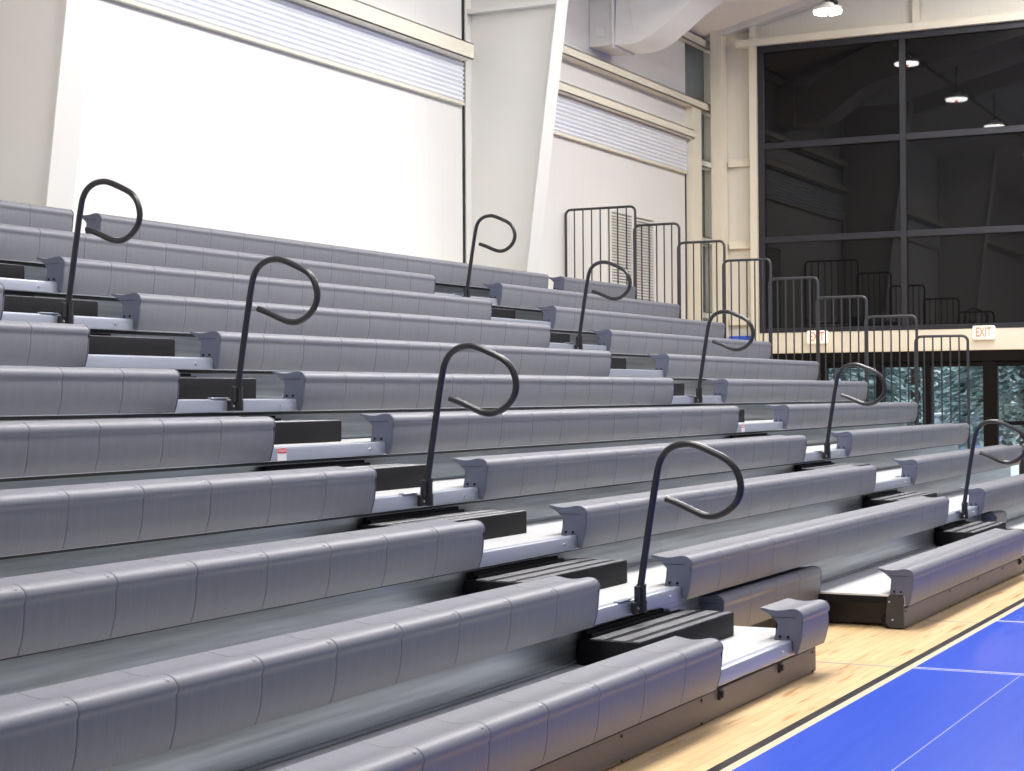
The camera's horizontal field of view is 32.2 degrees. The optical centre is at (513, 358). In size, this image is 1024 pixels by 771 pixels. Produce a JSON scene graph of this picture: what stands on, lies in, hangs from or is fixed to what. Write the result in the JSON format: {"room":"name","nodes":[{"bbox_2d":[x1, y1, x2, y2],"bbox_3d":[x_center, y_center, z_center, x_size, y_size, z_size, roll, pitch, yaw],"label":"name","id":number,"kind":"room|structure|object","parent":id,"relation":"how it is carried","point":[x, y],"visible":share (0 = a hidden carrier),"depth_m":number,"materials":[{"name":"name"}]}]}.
{"room":"school gymnasium","nodes":[
{"label":"school gymnasium","id":0,"kind":"room"},
{"bbox_2d":[72,0,685,318],"bbox_3d":[-3.187,-1.771,15.672,0.060,7.200,25.950,-1,-1,27],"label":"wall","id":1,"kind":"structure","parent":0,"point":[207,128],"depth_m":18.02,"materials":[{"name":"paint"}]},
{"bbox_2d":[112,0,464,105],"bbox_3d":[-2.319,-3.274,17.317,0.056,0.515,7.700,-1,-1,27],"label":"roller shutter","id":2,"kind":"object","parent":1,"relation":"attached to","point":[285,26],"visible":1,"depth_m":18.06,"materials":[{"name":"metal"}]},
{"bbox_2d":[287,0,473,60],"bbox_3d":[-2.267,-3.628,17.281,0.200,0.187,7.650,-1,-1,27],"label":"trim","id":3,"kind":"structure","parent":1,"relation":"attached to","point":[356,12],"depth_m":19.07,"materials":[{"name":"beige metal"}]},
{"bbox_2d":[461,0,464,262],"bbox_3d":[-0.589,-2.478,20.800,0.011,4.400,0.033,-1,-1,27],"label":"trim","id":4,"kind":"structure","parent":1,"relation":"attached to","point":[462,1],"depth_m":20.79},
{"bbox_2d":[554,94,687,173],"bbox_3d":[1.116,-3.154,24.169,0.056,0.543,6.850,-1,-1,27],"label":"roller shutter","id":5,"kind":"object","parent":1,"relation":"attached to","point":[575,120],"visible":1,"depth_m":24.85,"materials":[{"name":"metal"}]},
{"bbox_2d":[558,81,695,138],"bbox_3d":[1.168,-3.490,24.177,0.160,0.125,6.920,-1,-1,27],"label":"trim","id":6,"kind":"structure","parent":1,"relation":"attached to","point":[565,89],"depth_m":24.77,"materials":[{"name":"beige metal"}]},
{"bbox_2d":[607,206,655,301],"bbox_3d":[1.690,-1.197,25.272,0.040,1.800,1.680,-1,-1,27],"label":"louver","id":7,"kind":"object","parent":1,"relation":"attached to","point":[641,218],"visible":0.52,"depth_m":25.25,"materials":[{"name":"white metal"}]},
{"bbox_2d":[562,44,710,116],"bbox_3d":[1.443,-3.975,24.741,0.160,0.125,8.160,-1,-1,27],"label":"trim","id":8,"kind":"structure","parent":1,"relation":"attached to","point":[570,54],"depth_m":25.07,"materials":[{"name":"beige metal"}]},
{"bbox_2d":[589,0,726,56],"bbox_3d":[3.777,-5.323,23.148,5.799,2.203,0.820,-1,-1,27],"label":"air duct","id":9,"kind":"object","parent":1,"relation":"attached to","point":[616,27],"visible":1,"depth_m":23.90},
{"bbox_2d":[685,107,702,320],"bbox_3d":[2.759,-0.936,27.400,0.200,5.955,0.370,-1,-1,27],"label":"trim","id":10,"kind":"structure","parent":1,"relation":"attached to","point":[692,114],"depth_m":27.28,"materials":[{"name":"beige metal"}]},
{"bbox_2d":[679,31,709,53],"bbox_3d":[1.418,-4.982,24.772,0.120,0.140,8.160,-1,-1,27],"label":"trim","id":11,"kind":"structure","parent":1,"relation":"attached to","point":[690,38],"depth_m":27.49,"materials":[{"name":"beige metal"}]},
{"bbox_2d":[685,43,705,320],"bbox_3d":[2.780,-1.472,27.952,0.040,7.050,1.340,-1,-1,27],"label":"wall","id":12,"kind":"structure","parent":0,"point":[694,57],"depth_m":28.39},
{"bbox_2d":[689,0,801,40],"bbox_3d":[6.194,-7.236,11.293,21.300,3.772,28.350,-1,-1,27],"label":"ceiling","id":13,"kind":"structure","parent":0,"point":[728,13],"depth_m":27.07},
{"bbox_3d":[0.765,-5.513,17.927,0.355,0.729,16.401,-1,-1,27],"label":"conduit","id":14,"kind":"object","parent":13,"relation":"attached to","visible":0},
{"bbox_2d":[813,0,841,15],"bbox_3d":[4.388,-4.906,24.826,0.410,0.228,0.410,-1,-1,27],"label":"lamp","id":15,"kind":"object","parent":14,"relation":"hanging from","point":[827,8],"visible":1,"depth_m":24.72,"materials":[{"name":"white"}]},
{"bbox_2d":[605,572,1023,770],"bbox_3d":[5.242,1.687,9.091,21.300,0.100,31.850,-1,-1,27],"label":"floor","id":16,"kind":"structure","parent":0,"point":[943,691],"depth_m":8.34,"materials":[{"name":"paint"}]},
{"bbox_2d":[0,0,93,209],"bbox_3d":[2.585,-3.564,10.362,15.030,10.487,0.290,-1,-1,27],"label":"column","id":17,"kind":"structure","parent":16,"relation":"on","point":[44,44],"depth_m":13.41,"materials":[{"name":"white metal"}]},
{"bbox_2d":[99,596,815,770],"bbox_3d":[-0.144,1.392,6.709,0.707,0.443,6.552,-1,-1,27],"label":"tier","id":18,"kind":"object","parent":16,"relation":"on","point":[272,745],"visible":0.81,"depth_m":7.13,"materials":[{"name":"metal"}]},
{"bbox_2d":[275,636,722,770],"bbox_3d":[-0.179,1.340,6.005,0.230,0.232,4.566,-1,-1,27],"label":"bench","id":19,"kind":"object","parent":18,"relation":"on","point":[529,727],"visible":1,"depth_m":6.47,"materials":[{"name":"plastic"}]},
{"bbox_2d":[0,467,1010,695],"bbox_3d":[1.888,1.184,12.124,0.701,0.322,18.647,-1,-1,27],"label":"tier","id":20,"kind":"object","parent":18,"relation":"on","point":[24,673],"visible":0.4,"depth_m":7.86,"materials":[{"name":"metal"}]},
{"bbox_2d":[0,575,599,770],"bbox_3d":[-0.821,1.095,6.077,0.230,0.232,5.020,-1,-1,27],"label":"bench","id":21,"kind":"object","parent":20,"relation":"on","point":[107,720],"visible":1,"depth_m":5.90,"materials":[{"name":"plastic"}]},
{"bbox_2d":[0,445,1010,660],"bbox_3d":[1.504,0.948,12.712,0.701,0.322,17.947,-1,-1,27],"label":"tier","id":22,"kind":"object","parent":20,"relation":"on","point":[543,537],"visible":0.26,"depth_m":9.15,"materials":[{"name":"metal"}]},
{"bbox_2d":[0,519,484,659],"bbox_3d":[-1.158,0.861,6.758,0.230,0.232,4.112,-1,-1,27],"label":"bench","id":23,"kind":"object","parent":22,"relation":"on","point":[44,611],"visible":1,"depth_m":6.65,"materials":[{"name":"plastic"}]},
{"bbox_2d":[357,506,526,539],"bbox_3d":[-0.353,0.881,9.357,0.316,0.156,1.278,-1,-1,27],"label":"step","id":24,"kind":"structure","parent":22,"relation":"on","point":[497,523],"depth_m":9.47,"materials":[{"name":"plastic"}]},
{"bbox_2d":[0,423,959,559],"bbox_3d":[1.099,0.712,13.255,0.701,0.322,17.347,-1,-1,27],"label":"tier","id":25,"kind":"object","parent":22,"relation":"on","point":[448,477],"visible":0.31,"depth_m":9.90,"materials":[{"name":"metal"}]},
{"bbox_2d":[0,466,376,556],"bbox_3d":[-1.597,0.624,7.236,0.230,0.232,3.659,-1,-1,27],"label":"bench","id":26,"kind":"object","parent":25,"relation":"on","point":[50,518],"visible":1,"depth_m":7.38,"materials":[{"name":"plastic"}]},
{"bbox_2d":[264,460,431,490],"bbox_3d":[-0.894,0.640,9.633,0.316,0.156,1.278,-1,-1,27],"label":"step","id":27,"kind":"structure","parent":25,"relation":"on","point":[389,476],"depth_m":9.79,"materials":[{"name":"plastic"}]},
{"bbox_2d":[0,402,912,481],"bbox_3d":[0.693,0.476,13.799,0.701,0.322,16.747,-1,-1,27],"label":"tier","id":28,"kind":"object","parent":25,"relation":"on","point":[356,430],"visible":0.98,"depth_m":10.41,"materials":[{"name":"metal"}]},
{"bbox_2d":[0,416,275,477],"bbox_3d":[-2.035,0.387,7.714,0.230,0.232,3.205,-1,-1,27],"label":"bench","id":29,"kind":"object","parent":28,"relation":"on","point":[47,447],"visible":1,"depth_m":8.06,"materials":[{"name":"plastic"}]},
{"bbox_2d":[179,415,341,444],"bbox_3d":[-1.434,0.399,9.908,0.316,0.156,1.278,-1,-1,27],"label":"step","id":30,"kind":"structure","parent":28,"relation":"on","point":[288,431],"depth_m":10.09,"materials":[{"name":"plastic"}]},
{"bbox_2d":[0,373,852,419],"bbox_3d":[0.309,0.240,14.387,0.701,0.322,16.047,-1,-1,27],"label":"tier","id":31,"kind":"object","parent":28,"relation":"on","point":[269,400],"visible":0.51,"depth_m":10.81,"materials":[{"name":"metal"}]},
{"bbox_2d":[0,366,179,415],"bbox_3d":[-2.372,0.153,8.395,0.230,0.232,2.298,-1,-1,27],"label":"bench","id":32,"kind":"object","parent":31,"relation":"on","point":[24,390],"visible":1,"depth_m":8.71,"materials":[{"name":"plastic"}]},
{"bbox_2d":[178,373,255,398],"bbox_3d":[-1.974,0.158,10.183,0.316,0.156,1.278,-1,-1,27],"label":"step","id":33,"kind":"structure","parent":31,"relation":"on","point":[190,387],"depth_m":10.30,"materials":[{"name":"plastic"}]},
{"bbox_2d":[208,256,320,410],"bbox_3d":[-1.359,-0.141,9.701,0.603,0.851,0.227,-1,-1,27],"label":"handrail","id":34,"kind":"object","parent":31,"relation":"attached to","point":[236,403],"visible":1,"depth_m":9.82,"materials":[{"name":"metal"}]},
{"bbox_2d":[235,386,243,410],"bbox_3d":[-1.529,0.220,9.877,0.054,0.139,0.054,-1,-1,27],"label":"socket","id":35,"kind":"object","parent":34,"relation":"attached to","point":[239,404],"depth_m":9.85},
{"bbox_2d":[0,333,773,380],"bbox_3d":[-0.097,0.004,14.930,0.701,0.322,15.447,-1,-1,27],"label":"tier","id":36,"kind":"object","parent":31,"relation":"on","point":[187,359],"visible":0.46,"depth_m":10.99,"materials":[{"name":"metal"}]},
{"bbox_2d":[0,320,89,366],"bbox_3d":[-2.811,-0.085,8.873,0.230,0.232,1.844,-1,-1,27],"label":"bench","id":37,"kind":"object","parent":36,"relation":"on","point":[22,343],"visible":1,"depth_m":9.33,"materials":[{"name":"plastic"}]},
{"bbox_2d":[88,333,174,356],"bbox_3d":[-2.515,-0.083,10.458,0.316,0.156,1.278,-1,-1,27],"label":"step","id":38,"kind":"structure","parent":36,"relation":"on","point":[99,343],"depth_m":10.59,"materials":[{"name":"plastic"}]},
{"bbox_2d":[2,294,649,356],"bbox_3d":[-0.480,-0.231,15.518,0.701,0.322,14.747,-1,-1,27],"label":"tier","id":39,"kind":"object","parent":36,"relation":"on","point":[109,320],"visible":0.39,"depth_m":11.07,"materials":[{"name":"metal"}]},
{"bbox_2d":[3,294,97,316],"bbox_3d":[-3.055,-0.324,10.733,0.316,0.156,1.278,-1,-1,27],"label":"step","id":40,"kind":"structure","parent":39,"relation":"on","point":[12,303],"depth_m":10.80,"materials":[{"name":"plastic"}]},
{"bbox_2d":[38,178,142,323],"bbox_3d":[-2.439,-0.624,10.252,0.603,0.851,0.227,-1,-1,27],"label":"handrail","id":41,"kind":"object","parent":39,"relation":"attached to","point":[66,317],"visible":0.97,"depth_m":10.37,"materials":[{"name":"metal"}]},
{"bbox_2d":[0,266,596,334],"bbox_3d":[-0.864,-0.467,16.106,0.701,0.322,14.047,-1,-1,27],"label":"tier","id":42,"kind":"object","parent":39,"relation":"on","point":[34,283],"visible":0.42,"depth_m":11.64,"materials":[{"name":"metal"}]},
{"bbox_2d":[0,263,23,278],"bbox_3d":[-3.595,-0.565,11.009,0.316,0.156,1.278,-1,-1,27],"label":"step","id":43,"kind":"structure","parent":42,"relation":"on","point":[6,270],"depth_m":11.40,"materials":[{"name":"plastic"}]},
{"bbox_2d":[37,256,492,319],"bbox_3d":[-1.624,-0.485,13.945,0.230,0.232,5.927,-1,-1,27],"label":"bench","id":44,"kind":"object","parent":42,"relation":"on","point":[92,277],"visible":0.96,"depth_m":12.96,"materials":[{"name":"plastic"}]},
{"bbox_2d":[0,259,542,312],"bbox_3d":[-1.269,-0.703,16.650,0.701,0.322,13.447,-1,-1,27],"label":"tier","id":45,"kind":"object","parent":42,"relation":"on","point":[442,290],"visible":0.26,"depth_m":18.41,"materials":[{"name":"metal"}]},
{"bbox_2d":[0,223,435,293],"bbox_3d":[-2.165,-0.726,14.221,0.230,0.232,5.927,-1,-1,27],"label":"bench","id":46,"kind":"object","parent":45,"relation":"on","point":[22,243],"visible":0.85,"depth_m":13.38,"materials":[{"name":"plastic"}]},
{"bbox_2d":[435,282,489,290],"bbox_3d":[-1.880,-0.826,17.076,0.966,0.094,7.737,-1,-1,27],"label":"tier","id":47,"kind":"object","parent":45,"relation":"on","point":[436,283],"visible":0.12,"depth_m":18.75,"materials":[{"name":"metal"}]},
{"bbox_2d":[82,213,548,288],"bbox_3d":[-1.459,-0.922,16.982,0.230,0.232,7.876,-1,-1,27],"label":"bench","id":48,"kind":"object","parent":47,"relation":"on","point":[444,271],"visible":0.78,"depth_m":15.95,"materials":[{"name":"plastic"}]},
{"bbox_2d":[453,214,516,297],"bbox_3d":[-0.280,-0.989,17.265,0.603,0.851,0.227,-1,-1,27],"label":"handrail","id":49,"kind":"object","parent":45,"relation":"attached to","point":[467,289],"visible":0.97,"depth_m":17.37,"materials":[{"name":"metal"}]},
{"bbox_2d":[482,283,679,317],"bbox_3d":[0.894,-0.615,20.322,0.230,0.232,4.973,-1,-1,27],"label":"bench","id":50,"kind":"object","parent":45,"relation":"on","point":[509,295],"visible":0.86,"depth_m":19.50,"materials":[{"name":"plastic"}]},
{"bbox_2d":[633,222,680,318],"bbox_3d":[1.824,-1.002,22.662,0.654,1.457,0.062,-1,-1,27],"label":"guard rail","id":51,"kind":"object","parent":50,"relation":"attached to","point":[671,223],"visible":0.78,"depth_m":22.65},
{"bbox_3d":[-4.219,-0.911,12.410,0.966,0.094,2.017,-1,-1,27],"label":"tier","id":52,"kind":"object","parent":45,"relation":"on","visible":0},
{"bbox_2d":[0,200,73,231],"bbox_3d":[-3.767,-1.005,12.378,0.230,0.232,1.844,-1,-1,27],"label":"bench","id":53,"kind":"object","parent":52,"relation":"on","point":[11,213],"visible":0.86,"depth_m":12.79,"materials":[{"name":"plastic"}]},
{"bbox_3d":[0.545,-0.738,21.922,0.959,0.094,2.397,-1,-1,27],"label":"tier","id":54,"kind":"object","parent":45,"relation":"on","visible":0},
{"bbox_2d":[549,276,635,298],"bbox_3d":[0.979,-0.834,21.846,0.230,0.232,2.180,-1,-1,27],"label":"bench","id":55,"kind":"object","parent":54,"relation":"on","point":[560,283],"visible":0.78,"depth_m":21.53,"materials":[{"name":"plastic"}]},
{"bbox_2d":[565,205,636,298],"bbox_3d":[1.122,-1.240,23.019,1.018,1.457,0.062,-1,-1,27],"label":"guard rail","id":56,"kind":"object","parent":55,"relation":"attached to","point":[625,206],"visible":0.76,"depth_m":22.99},
{"bbox_2d":[536,306,724,337],"bbox_3d":[1.434,-0.374,20.046,0.230,0.232,4.973,-1,-1,27],"label":"bench","id":57,"kind":"object","parent":42,"relation":"on","point":[564,318],"visible":0.92,"depth_m":19.37,"materials":[{"name":"plastic"}]},
{"bbox_2d":[677,240,725,337],"bbox_3d":[2.365,-0.760,22.387,0.654,1.457,0.062,-1,-1,27],"label":"guard rail","id":58,"kind":"object","parent":42,"relation":"attached to","point":[705,241],"visible":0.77,"depth_m":22.38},
{"bbox_2d":[111,293,550,347],"bbox_3d":[-1.084,-0.244,13.670,0.230,0.232,5.927,-1,-1,27],"label":"bench","id":59,"kind":"object","parent":39,"relation":"on","point":[148,312],"visible":0.96,"depth_m":12.84,"materials":[{"name":"plastic"}]},
{"bbox_2d":[568,260,631,349],"bbox_3d":[0.800,-0.506,16.714,0.603,0.851,0.227,-1,-1,27],"label":"handrail","id":60,"kind":"object","parent":39,"relation":"attached to","point":[579,345],"visible":0.97,"depth_m":16.83,"materials":[{"name":"metal"}]},
{"bbox_2d":[591,329,771,358],"bbox_3d":[1.974,-0.133,19.771,0.230,0.232,4.973,-1,-1,27],"label":"bench","id":61,"kind":"object","parent":39,"relation":"on","point":[616,341],"visible":0.89,"depth_m":18.97,"materials":[{"name":"plastic"}]},
{"bbox_2d":[722,258,772,358],"bbox_3d":[2.905,-0.519,22.112,0.654,1.457,0.062,-1,-1,27],"label":"guard rail","id":62,"kind":"object","parent":39,"relation":"attached to","point":[749,259],"visible":0.73,"depth_m":22.09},
{"bbox_2d":[190,331,611,375],"bbox_3d":[-0.544,-0.003,13.395,0.230,0.232,5.927,-1,-1,27],"label":"bench","id":63,"kind":"object","parent":36,"relation":"on","point":[280,352],"visible":0.91,"depth_m":12.39,"materials":[{"name":"plastic"}]},
{"bbox_2d":[647,354,818,379],"bbox_3d":[2.514,0.108,19.496,0.230,0.232,4.973,-1,-1,27],"label":"bench","id":64,"kind":"object","parent":36,"relation":"on","point":[673,365],"visible":0.95,"depth_m":18.96,"materials":[{"name":"plastic"}]},
{"bbox_2d":[768,276,819,380],"bbox_3d":[3.445,-0.278,21.837,0.654,1.457,0.062,-1,-1,27],"label":"guard rail","id":65,"kind":"object","parent":36,"relation":"attached to","point":[805,277],"visible":0.81,"depth_m":21.84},
{"bbox_2d":[273,371,674,410],"bbox_3d":[-0.004,0.238,13.120,0.230,0.232,5.927,-1,-1,27],"label":"bench","id":66,"kind":"object","parent":31,"relation":"on","point":[312,390],"visible":0.99,"depth_m":12.16,"materials":[{"name":"plastic"}]},
{"bbox_2d":[685,310,754,402],"bbox_3d":[1.881,-0.024,16.164,0.603,0.851,0.227,-1,-1,27],"label":"handrail","id":67,"kind":"object","parent":31,"relation":"attached to","point":[699,398],"visible":1,"depth_m":16.27,"materials":[{"name":"metal"}]},
{"bbox_2d":[706,379,867,402],"bbox_3d":[3.055,0.349,19.221,0.230,0.232,4.973,-1,-1,27],"label":"bench","id":68,"kind":"object","parent":31,"relation":"on","point":[732,390],"visible":0.98,"depth_m":18.51,"materials":[{"name":"plastic"}]},
{"bbox_2d":[816,295,868,401],"bbox_3d":[3.986,-0.037,21.561,0.654,1.457,0.062,-1,-1,27],"label":"guard rail","id":69,"kind":"object","parent":68,"relation":"attached to","point":[848,296],"visible":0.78,"depth_m":21.56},
{"bbox_2d":[360,406,739,453],"bbox_3d":[0.537,0.480,12.845,0.230,0.232,5.927,-1,-1,27],"label":"bench","id":70,"kind":"object","parent":28,"relation":"on","point":[400,432],"visible":0.96,"depth_m":11.96,"materials":[{"name":"plastic"}]},
{"bbox_2d":[766,402,917,428],"bbox_3d":[3.595,0.590,18.945,0.230,0.232,4.973,-1,-1,27],"label":"bench","id":71,"kind":"object","parent":28,"relation":"on","point":[793,416],"visible":0.97,"depth_m":18.34,"materials":[{"name":"plastic"}]},
{"bbox_2d":[864,314,918,424],"bbox_3d":[4.526,0.204,21.286,0.654,1.457,0.062,-1,-1,27],"label":"guard rail","id":72,"kind":"object","parent":71,"relation":"attached to","point":[910,315],"visible":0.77,"depth_m":21.25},
{"bbox_2d":[399,343,519,505],"bbox_3d":[-0.278,0.341,9.151,0.603,0.851,0.227,-1,-1,27],"label":"handrail","id":73,"kind":"object","parent":25,"relation":"attached to","point":[425,498],"visible":1,"depth_m":9.26,"materials":[{"name":"metal"}]},
{"bbox_2d":[423,479,432,505],"bbox_3d":[-0.449,0.702,9.327,0.054,0.139,0.054,-1,-1,27],"label":"socket","id":74,"kind":"object","parent":73,"relation":"attached to","point":[427,483],"depth_m":9.30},
{"bbox_2d":[451,435,806,499],"bbox_3d":[1.077,0.721,12.569,0.230,0.232,5.927,-1,-1,27],"label":"bench","id":75,"kind":"object","parent":25,"relation":"on","point":[504,475],"visible":0.94,"depth_m":11.42,"materials":[{"name":"plastic"}]},
{"bbox_2d":[814,363,886,458],"bbox_3d":[2.962,0.458,15.614,0.603,0.851,0.227,-1,-1,27],"label":"handrail","id":76,"kind":"object","parent":25,"relation":"attached to","point":[826,454],"visible":1,"depth_m":15.72,"materials":[{"name":"metal"}]},
{"bbox_2d":[831,423,969,456],"bbox_3d":[4.135,0.832,18.670,0.230,0.232,4.973,-1,-1,27],"label":"bench","id":77,"kind":"object","parent":25,"relation":"on","point":[857,442],"visible":0.99,"depth_m":18.02,"materials":[{"name":"plastic"}]},
{"bbox_2d":[914,334,969,448],"bbox_3d":[5.066,0.445,21.011,0.654,1.457,0.062,-1,-1,27],"label":"guard rail","id":78,"kind":"object","parent":77,"relation":"attached to","point":[955,335],"visible":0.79,"depth_m":21.00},
{"bbox_2d":[548,465,876,548],"bbox_3d":[1.617,0.962,12.294,0.230,0.232,5.927,-1,-1,27],"label":"bench","id":79,"kind":"object","parent":22,"relation":"on","point":[599,521],"visible":0.98,"depth_m":11.30,"materials":[{"name":"plastic"}]},
{"bbox_2d":[795,461,870,471],"bbox_3d":[2.833,0.997,15.713,0.316,0.156,1.278,-1,-1,27],"label":"step","id":80,"kind":"structure","parent":22,"relation":"on","point":[826,464],"depth_m":15.62,"materials":[{"name":"plastic"}]},
{"bbox_2d":[893,445,1021,484],"bbox_3d":[4.676,1.073,18.395,0.230,0.232,4.973,-1,-1,27],"label":"bench","id":81,"kind":"object","parent":22,"relation":"on","point":[944,465],"visible":0.9,"depth_m":17.48,"materials":[{"name":"plastic"}]},
{"bbox_2d":[464,556,626,594],"bbox_3d":[0.187,1.123,9.082,0.316,0.156,1.278,-1,-1,27],"label":"step","id":82,"kind":"structure","parent":20,"relation":"on","point":[609,572],"depth_m":9.06,"materials":[{"name":"plastic"}]},
{"bbox_2d":[614,440,743,613],"bbox_3d":[0.803,0.823,8.601,0.603,0.851,0.227,-1,-1,27],"label":"handrail","id":83,"kind":"object","parent":20,"relation":"attached to","point":[639,605],"visible":1,"depth_m":8.71,"materials":[{"name":"metal"}]},
{"bbox_2d":[636,584,646,612],"bbox_3d":[0.632,1.184,8.776,0.054,0.139,0.054,-1,-1,27],"label":"socket","id":84,"kind":"object","parent":83,"relation":"attached to","point":[642,602],"depth_m":8.75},
{"bbox_2d":[651,496,948,599],"bbox_3d":[2.158,1.203,12.019,0.230,0.232,5.927,-1,-1,27],"label":"bench","id":85,"kind":"object","parent":20,"relation":"on","point":[705,568],"visible":1,"depth_m":10.96,"materials":[{"name":"plastic"}]},
{"bbox_2d":[864,490,936,507],"bbox_3d":[3.373,1.238,15.438,0.316,0.156,1.278,-1,-1,27],"label":"step","id":86,"kind":"structure","parent":20,"relation":"on","point":[886,497],"depth_m":15.22,"materials":[{"name":"plastic"}]},
{"bbox_2d":[952,419,1023,518],"bbox_3d":[4.042,0.940,15.063,0.603,0.851,0.227,-1,-1,27],"label":"handrail","id":87,"kind":"object","parent":20,"relation":"attached to","point":[964,514],"visible":1,"depth_m":15.18,"materials":[{"name":"metal"}]},
{"bbox_2d":[959,474,1023,513],"bbox_3d":[5.216,1.314,18.120,0.230,0.232,4.973,-1,-1,27],"label":"bench","id":88,"kind":"object","parent":20,"relation":"on","point":[992,495],"visible":0.99,"depth_m":16.49,"materials":[{"name":"plastic"}]},
{"bbox_2d":[578,608,733,665],"bbox_3d":[0.727,1.364,8.807,0.316,0.156,1.278,-1,-1,27],"label":"step","id":89,"kind":"structure","parent":18,"relation":"on","point":[602,642],"depth_m":8.65,"materials":[{"name":"plastic"}]},
{"bbox_2d":[760,598,829,654],"bbox_3d":[1.478,1.400,9.311,0.230,0.232,0.484,-1,-1,27],"label":"bench","id":90,"kind":"object","parent":18,"relation":"on","point":[804,623],"visible":1,"depth_m":9.15,"materials":[{"name":"plastic"}]},
{"bbox_2d":[464,0,567,272],"bbox_3d":[6.210,-3.433,17.593,15.030,10.487,0.290,-1,-1,27],"label":"column","id":91,"kind":"structure","parent":16,"relation":"on","point":[512,79],"depth_m":20.70,"materials":[{"name":"white metal"}]},
{"bbox_2d":[801,514,1023,628],"bbox_3d":[3.365,1.521,13.709,0.707,0.447,5.470,-1,-1,27],"label":"tier","id":92,"kind":"object","parent":16,"relation":"on","point":[853,586],"visible":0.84,"depth_m":12.03,"materials":[{"name":"metal"}]},
{"bbox_2d":[699,566,821,626],"bbox_3d":[1.460,1.429,10.595,0.230,0.232,1.844,-1,-1,27],"label":"bench","id":93,"kind":"object","parent":92,"relation":"on","point":[745,600],"visible":0.77,"depth_m":10.36,"materials":[{"name":"plastic"}]},
{"bbox_2d":[878,528,1023,605],"bbox_3d":[3.211,1.463,12.768,0.230,0.232,3.659,-1,-1,27],"label":"bench","id":94,"kind":"object","parent":92,"relation":"on","point":[921,576],"visible":1,"depth_m":12.21,"materials":[{"name":"plastic"}]},
{"bbox_2d":[936,519,1005,545],"bbox_3d":[3.913,1.479,15.163,0.316,0.156,1.278,-1,-1,27],"label":"step","id":95,"kind":"structure","parent":92,"relation":"on","point":[946,534],"depth_m":14.80,"materials":[{"name":"plastic"}]},
{"bbox_2d":[981,510,1006,522],"bbox_3d":[4.419,1.536,16.498,0.230,0.232,0.479,-1,-1,27],"label":"bench","id":96,"kind":"object","parent":92,"relation":"on","point":[1000,515],"visible":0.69,"depth_m":16.30,"materials":[{"name":"plastic"}]},
{"bbox_2d":[993,502,1023,530],"bbox_3d":[5.696,1.606,18.373,0.694,0.447,4.048,-1,-1,27],"label":"tier","id":97,"kind":"object","parent":16,"relation":"on","point":[1015,513],"visible":0.4,"depth_m":17.53,"materials":[{"name":"metal"}]},
{"bbox_2d":[704,0,1023,335],"bbox_3d":[12.460,-3.450,23.595,21.230,10.697,0.520,-1,-1,27],"label":"wall","id":98,"kind":"structure","parent":0,"point":[855,13],"depth_m":27.72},
{"bbox_2d":[710,30,728,338],"bbox_3d":[3.225,-1.537,27.725,0.180,7.165,0.250,-1,-1,27],"label":"column","id":99,"kind":"structure","parent":98,"relation":"attached to","point":[718,43],"depth_m":27.66,"materials":[{"name":"beige metal"}]},
{"bbox_2d":[749,38,759,340],"bbox_3d":[3.755,-1.460,27.519,0.110,6.995,0.200,-1,-1,27],"label":"trim","id":100,"kind":"structure","parent":98,"relation":"attached to","point":[753,112],"depth_m":27.46,"materials":[{"name":"beige metal"}]},
{"bbox_2d":[721,0,824,37],"bbox_3d":[9.374,-6.820,24.772,13.700,3.388,0.230,-1,-1,27],"label":"trim","id":101,"kind":"structure","parent":98,"relation":"attached to","point":[803,5],"depth_m":27.38,"materials":[{"name":"white metal"}]},
{"bbox_2d":[735,12,1023,49],"bbox_3d":[7.627,-4.958,25.631,9.250,0.110,0.220,-1,-1,27],"label":"trim","id":102,"kind":"structure","parent":98,"relation":"attached to","point":[1016,16],"depth_m":26.58,"materials":[{"name":"beige metal"}]},
{"bbox_2d":[757,21,1023,332],"bbox_3d":[7.800,-2.683,25.542,8.930,4.444,0.110,-1,-1,27],"label":"window","id":103,"kind":"structure","parent":98,"relation":"in","point":[891,166],"depth_m":26.57,"materials":[{"name":"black glass"}]},
{"bbox_2d":[760,327,1023,353],"bbox_3d":[7.826,-0.301,25.514,8.930,0.321,0.140,-1,-1,27],"label":"trim","id":104,"kind":"structure","parent":98,"relation":"attached to","point":[1012,338],"depth_m":26.46,"materials":[{"name":"paint"}]},
{"bbox_2d":[773,349,1023,446],"bbox_3d":[7.836,0.914,25.492,8.930,2.110,0.130,-1,-1,27],"label":"window frame","id":105,"kind":"structure","parent":98,"relation":"in","point":[990,360],"depth_m":26.21,"materials":[{"name":"brown metal"}]},
{"bbox_2d":[972,325,995,339],"bbox_3d":[6.851,-0.379,25.882,0.330,0.205,0.076,-1,-1,27],"label":"exit sign","id":106,"kind":"object","parent":98,"relation":"attached to","point":[978,332],"visible":1,"depth_m":25.85,"materials":[{"name":"white"}]},
{"label":"outside","id":107,"kind":"structure","parent":0,"visible":0},
{"bbox_2d":[1011,436,1018,475],"bbox_3d":[21.966,2.936,49.910,120.000,0.130,56.150,-1,-1,27],"label":"ground","id":108,"kind":"structure","parent":107,"point":[1014,469],"depth_m":45.42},
{"bbox_2d":[829,367,914,425],"bbox_3d":[6.840,-1.002,39.742,4.555,7.502,4.595,0,-1,-8],"label":"conifer tree","id":109,"kind":"object","parent":108,"relation":"on","point":[854,371],"visible":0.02,"depth_m":38.99,"materials":[{"name":"green plant"}]},
{"bbox_2d":[845,366,1008,439],"bbox_3d":[10.336,-1.645,45.809,4.760,9.003,4.802,0,-1,1],"label":"conifer tree","id":110,"kind":"object","parent":108,"relation":"on","point":[911,372],"visible":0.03,"depth_m":44.58,"materials":[{"name":"green plant"}]},
{"bbox_2d":[934,366,1023,474],"bbox_3d":[10.387,-1.600,36.086,4.032,8.497,3.946,0,-1,-30],"label":"conifer tree","id":111,"kind":"object","parent":108,"relation":"on","point":[1005,384],"visible":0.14,"depth_m":35.57,"materials":[{"name":"green plant"}]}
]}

